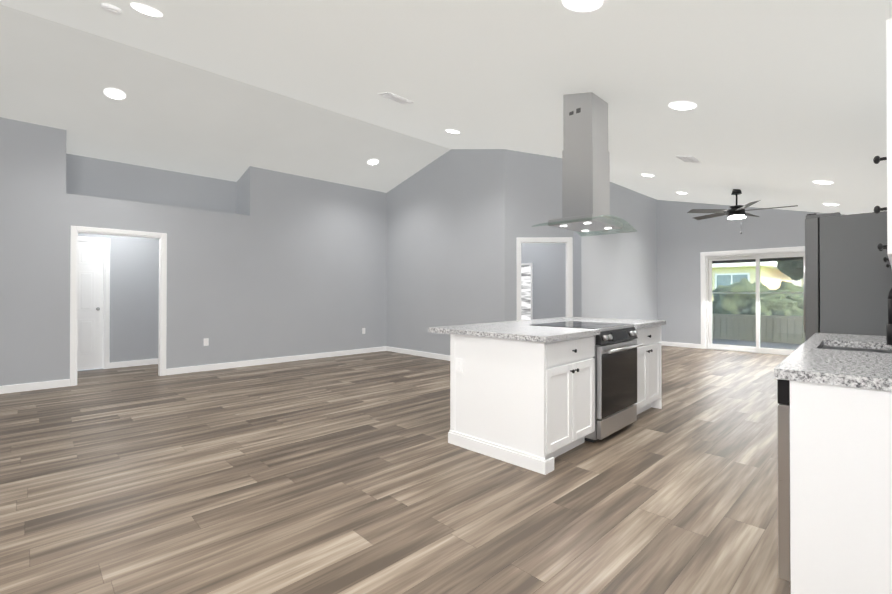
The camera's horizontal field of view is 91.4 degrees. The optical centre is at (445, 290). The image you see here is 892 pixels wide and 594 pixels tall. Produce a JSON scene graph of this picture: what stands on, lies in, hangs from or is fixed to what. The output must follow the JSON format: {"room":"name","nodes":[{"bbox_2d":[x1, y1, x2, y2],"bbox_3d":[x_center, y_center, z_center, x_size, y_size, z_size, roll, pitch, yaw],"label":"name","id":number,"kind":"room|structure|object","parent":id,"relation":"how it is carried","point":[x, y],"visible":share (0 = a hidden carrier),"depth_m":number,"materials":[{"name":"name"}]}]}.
{"room":"kitchen","nodes":[
{"label":"kitchen","id":0,"kind":"room"},
{"bbox_2d":[78,233,158,362],"bbox_3d":[-4.975,0.029,6.657,2.640,2.440,1.310,0,-1,-44],"label":"wall","id":1,"kind":"structure","parent":0,"point":[134,291],"depth_m":7.21,"materials":[{"name":"paint"}]},
{"bbox_2d":[77,242,103,370],"bbox_3d":[-5.720,0.241,6.686,0.728,2.000,0.122,0,-1,-44],"label":"hall door","id":2,"kind":"structure","parent":1,"relation":"in","point":[90,310],"depth_m":6.84,"materials":[{"name":"white wood"}]},
{"bbox_2d":[109,358,157,367],"bbox_3d":[-4.935,1.207,7.421,1.272,0.095,0.014,0,-1,-44],"label":"baseboard","id":3,"kind":"structure","parent":1,"relation":"attached to","point":[147,361],"depth_m":7.19,"materials":[{"name":"white wood"}]},
{"bbox_2d":[0,117,386,385],"bbox_3d":[-4.000,-0.899,7.005,10.520,4.300,0.690,0,-1,-44],"label":"wall","id":4,"kind":"structure","parent":0,"point":[263,263],"depth_m":6.87,"materials":[{"name":"paint"}]},
{"bbox_2d":[0,379,69,393],"bbox_3d":[-6.171,1.187,4.413,3.575,0.095,0.014,0,-1,-44],"label":"baseboard","id":5,"kind":"structure","parent":4,"relation":"attached to","point":[51,384],"depth_m":5.42,"materials":[{"name":"white wood"}]},
{"bbox_2d":[70,226,166,385],"bbox_3d":[-4.537,0.201,6.074,1.075,2.088,0.136,0,-1,-44],"label":"door frame","id":6,"kind":"structure","parent":4,"relation":"attached to","point":[75,238],"depth_m":6.36,"materials":[{"name":"white wood"}]},
{"bbox_2d":[204,338,208,345],"bbox_3d":[-3.729,0.802,6.770,0.070,0.115,0.008,0,-1,-44],"label":"outlet","id":7,"kind":"object","parent":4,"relation":"attached to","point":[206,341],"depth_m":6.77,"materials":[{"name":"white plastic"}]},
{"bbox_2d":[166,346,385,374],"bbox_3d":[-2.677,1.209,7.772,3.970,0.095,0.018,0,-1,-44],"label":"baseboard","id":8,"kind":"structure","parent":4,"relation":"attached to","point":[172,371],"depth_m":7.40,"materials":[{"name":"white wood"}]},
{"bbox_2d":[0,345,790,593],"bbox_3d":[-0.321,1.292,5.555,13.990,0.100,9.400,0,-1,-44],"label":"floor","id":9,"kind":"structure","parent":0,"point":[353,474],"depth_m":2.66,"materials":[{"name":"brown wood"}]},
{"bbox_2d":[448,325,661,474],"bbox_3d":[1.152,0.792,4.031,0.913,0.880,2.320,0,-1,44],"label":"kitchen island","id":10,"kind":"object","parent":9,"relation":"on","point":[529,405],"visible":0.9,"depth_m":3.20,"materials":[{"name":"white wood"}]},
{"bbox_2d":[428,317,665,342],"bbox_3d":[1.080,0.332,4.105,1.120,0.039,2.370,0,-1,44],"label":"island countertop","id":11,"kind":"structure","parent":10,"relation":"on","point":[524,330],"depth_m":3.50,"materials":[{"name":"stone"}]},
{"bbox_2d":[532,321,642,442],"bbox_3d":[1.270,0.769,3.921,0.732,0.925,0.749,0,-1,44],"label":"range","id":12,"kind":"object","parent":9,"relation":"on","point":[616,346],"visible":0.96,"depth_m":3.65,"materials":[{"name":"silver metal"}]},
{"bbox_2d":[777,379,790,581],"bbox_3d":[1.723,0.781,1.681,0.641,0.872,0.595,0,-1,44],"label":"dishwasher","id":13,"kind":"object","parent":9,"relation":"on","point":[783,400],"visible":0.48,"depth_m":1.68,"materials":[{"name":"silver metal"}]},
{"bbox_2d":[774,287,891,593],"bbox_3d":[2.201,0.568,2.191,0.655,1.304,2.080,0,-1,44],"label":"base cabinet","id":14,"kind":"object","parent":9,"relation":"on","point":[840,463],"depth_m":1.56,"materials":[{"name":"white wood"}]},
{"bbox_2d":[803,211,891,340],"bbox_3d":[3.263,0.328,3.314,0.900,1.800,0.831,0,-1,-44],"label":"refrigerator","id":15,"kind":"object","parent":9,"relation":"on","point":[847,279],"visible":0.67,"depth_m":3.10,"materials":[{"name":"grey metal"}]},
{"bbox_2d":[386,149,504,354],"bbox_3d":[-0.118,-0.892,8.075,0.120,4.300,3.150,0,-1,-44],"label":"wall","id":16,"kind":"structure","parent":0,"point":[445,246],"depth_m":7.87,"materials":[{"name":"paint"}]},
{"bbox_2d":[386,346,449,360],"bbox_3d":[-0.105,1.210,7.965,0.035,0.095,3.267,0,-1,-44],"label":"baseboard","id":17,"kind":"structure","parent":16,"relation":"attached to","point":[399,350],"depth_m":8.36,"materials":[{"name":"white wood"}]},
{"bbox_2d":[0,0,891,214],"bbox_3d":[-0.038,-1.882,5.396,14.150,1.554,8.850,0,-1,-44],"label":"ceiling","id":18,"kind":"structure","parent":0,"point":[787,98],"depth_m":4.16,"materials":[{"name":"paint"}]},
{"bbox_2d":[101,3,121,14],"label":"smoke detector","id":19,"kind":"object","parent":18,"relation":"in","point":[110,8],"depth_m":3.47,"materials":[{"name":"white plastic"}]},
{"bbox_2d":[104,88,125,99],"bbox_3d":[-3.918,-2.326,5.155,0.205,0.056,0.209,0,0,40],"label":"recessed light","id":20,"kind":"object","parent":18,"relation":"in","point":[113,93],"depth_m":5.14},
{"bbox_2d":[130,3,162,16],"bbox_3d":[-2.354,-2.206,3.428,0.205,0.056,0.209,0,0,40],"label":"recessed light","id":21,"kind":"object","parent":18,"relation":"in","point":[145,9],"depth_m":3.41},
{"bbox_2d":[367,159,378,164],"bbox_3d":[-1.301,-2.292,7.771,0.205,0.056,0.209,0,0,40],"label":"recessed light","id":22,"kind":"object","parent":18,"relation":"in","point":[372,161],"depth_m":7.75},
{"bbox_2d":[378,92,413,103],"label":"ceiling vent","id":23,"kind":"object","parent":18,"relation":"in","point":[388,95],"depth_m":4.83,"materials":[{"name":"white metal"}]},
{"bbox_2d":[445,129,459,133],"bbox_3d":[0.096,-2.256,6.175,0.205,0.056,0.209,0,0,40],"label":"recessed light","id":24,"kind":"object","parent":18,"relation":"in","point":[448,130],"depth_m":6.14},
{"bbox_2d":[562,0,602,11],"bbox_3d":[0.714,-1.515,2.282,0.205,0.056,0.209,0,0,40],"label":"recessed light","id":25,"kind":"object","parent":18,"relation":"in","point":[572,5],"depth_m":2.30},
{"bbox_2d":[532,92,635,236],"bbox_3d":[1.236,-1.141,3.844,0.540,1.207,0.900,0,-1,44],"label":"range hood","id":26,"kind":"object","parent":18,"relation":"hanging from","point":[585,180],"visible":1,"depth_m":3.73,"materials":[{"name":"silver metal"}]},
{"bbox_2d":[669,101,696,109],"bbox_3d":[1.956,-1.527,3.602,0.205,0.056,0.209,0,0,40],"label":"recessed light","id":27,"kind":"object","parent":18,"relation":"in","point":[679,105],"depth_m":3.58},
{"bbox_2d":[675,156,700,162],"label":"ceiling vent","id":28,"kind":"object","parent":18,"relation":"in","point":[690,159],"depth_m":5.47,"materials":[{"name":"white metal"}]},
{"bbox_2d":[687,189,797,233],"bbox_3d":[4.793,-1.296,7.133,1.500,0.740,1.516,0,-1,-44],"label":"ceiling fan","id":29,"kind":"object","parent":18,"relation":"hanging from","point":[736,211],"visible":1,"depth_m":7.08,"materials":[{"name":"black metal"}]},
{"bbox_2d":[813,180,833,183],"bbox_3d":[4.809,-1.380,5.555,0.205,0.056,0.209,0,0,40],"label":"recessed light","id":30,"kind":"object","parent":18,"relation":"in","point":[818,181],"depth_m":5.52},
{"bbox_2d":[823,203,838,205],"bbox_3d":[6.216,-1.392,7.035,0.205,0.056,0.209,0,0,40],"label":"recessed light","id":31,"kind":"object","parent":18,"relation":"in","point":[832,204],"depth_m":7.01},
{"bbox_2d":[505,149,572,320],"bbox_3d":[1.472,-0.899,6.949,1.080,4.300,0.120,0,0,1],"label":"wall","id":32,"kind":"structure","parent":0,"point":[533,190],"depth_m":6.89,"materials":[{"name":"paint"}]},
{"bbox_2d":[516,237,572,320],"bbox_3d":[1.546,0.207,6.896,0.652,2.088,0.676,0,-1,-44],"label":"door frame","id":33,"kind":"structure","parent":32,"relation":"attached to","point":[568,240],"depth_m":6.87,"materials":[{"name":"white wood"}]},
{"bbox_2d":[521,243,565,318],"bbox_3d":[1.179,-0.885,9.122,0.120,4.300,3.440,0,-1,-44],"label":"wall","id":34,"kind":"structure","parent":0,"point":[548,260],"depth_m":8.25,"materials":[{"name":"paint"}]},
{"bbox_2d":[521,263,532,319],"bbox_3d":[1.462,0.233,8.721,0.014,1.540,0.640,0,-1,-44],"label":"room window","id":35,"kind":"structure","parent":34,"relation":"in","point":[526,291],"depth_m":8.58,"materials":[{"name":"white"}]},
{"bbox_2d":[573,182,656,319],"bbox_3d":[3.678,-0.885,9.056,3.630,4.300,0.120,0,-1,-44],"label":"wall","id":36,"kind":"structure","parent":0,"point":[615,276],"depth_m":8.86,"materials":[{"name":"paint"}]},
{"bbox_2d":[657,200,844,348],"bbox_3d":[6.451,-0.888,8.706,0.120,4.300,4.470,0,-1,-44],"label":"wall","id":37,"kind":"structure","parent":0,"point":[684,238],"depth_m":9.64,"materials":[{"name":"paint"}]},
{"bbox_2d":[661,341,700,347],"bbox_3d":[5.262,1.222,9.831,0.014,0.095,0.880,0,-1,-44],"label":"baseboard","id":38,"kind":"structure","parent":37,"relation":"attached to","point":[677,344],"depth_m":9.80,"materials":[{"name":"white wood"}]},
{"bbox_2d":[700,246,804,348],"bbox_3d":[6.317,0.213,8.827,0.136,2.100,2.040,0,-1,-44],"label":"door frame","id":39,"kind":"structure","parent":37,"relation":"attached to","point":[703,255],"depth_m":9.46,"materials":[{"name":"white wood"}]},
{"bbox_2d":[706,251,804,354],"bbox_3d":[6.324,0.259,8.834,0.105,2.008,1.858,0,-1,-44],"label":"sliding door","id":40,"kind":"structure","parent":37,"relation":"in","point":[709,308],"depth_m":8.91,"materials":[{"name":"glass"}]},
{"bbox_2d":[712,257,802,263],"bbox_3d":[7.387,-0.951,9.795,2.740,0.440,10.000,0,-1,-44],"label":"porch roof","id":41,"kind":"structure","parent":37,"relation":"attached to","point":[765,260],"depth_m":10.88,"materials":[{"name":"grey"}]},
{"bbox_3d":[2.947,-0.929,2.316,14.030,4.300,0.120,0,-1,-44],"label":"wall","id":42,"kind":"structure","parent":0,"visible":0},
{"bbox_2d":[881,18,891,265],"bbox_3d":[1.749,-0.509,1.483,0.471,0.790,0.342,0,-1,-44],"label":"upper cabinet","id":43,"kind":"object","parent":42,"relation":"attached to","point":[888,22],"depth_m":1.44,"materials":[{"name":"white wood"}]},
{"label":"outside","id":44,"kind":"structure","parent":0,"visible":0},
{"bbox_2d":[712,333,801,355],"bbox_3d":[18.408,1.412,21.078,34.290,0.140,45.000,0,-1,-44],"label":"ground","id":45,"kind":"structure","parent":44,"point":[773,345],"depth_m":10.26,"materials":[{"name":"grey concrete"}]},
{"bbox_2d":[712,261,802,300],"bbox_3d":[17.107,-0.773,22.617,8.650,4.350,21.800,0,-1,-44],"label":"house","id":46,"kind":"structure","parent":45,"relation":"on","point":[737,275],"depth_m":20.61,"materials":[{"name":"beige paint"}]},
{"bbox_2d":[712,260,803,332],"bbox_3d":[10.664,-0.935,14.103,5.654,5.396,9.476,0,-1,-44],"label":"bushes","id":47,"kind":"object","parent":45,"relation":"on","point":[771,304],"depth_m":12.90,"materials":[{"name":"green plant"}]},
{"bbox_2d":[712,260,804,343],"bbox_3d":[8.193,0.284,10.566,0.100,2.020,10.005,0,-1,-44],"label":"fence","id":48,"kind":"object","parent":45,"relation":"on","point":[781,336],"depth_m":10.88,"materials":[{"name":"beige wood"}]}
]}

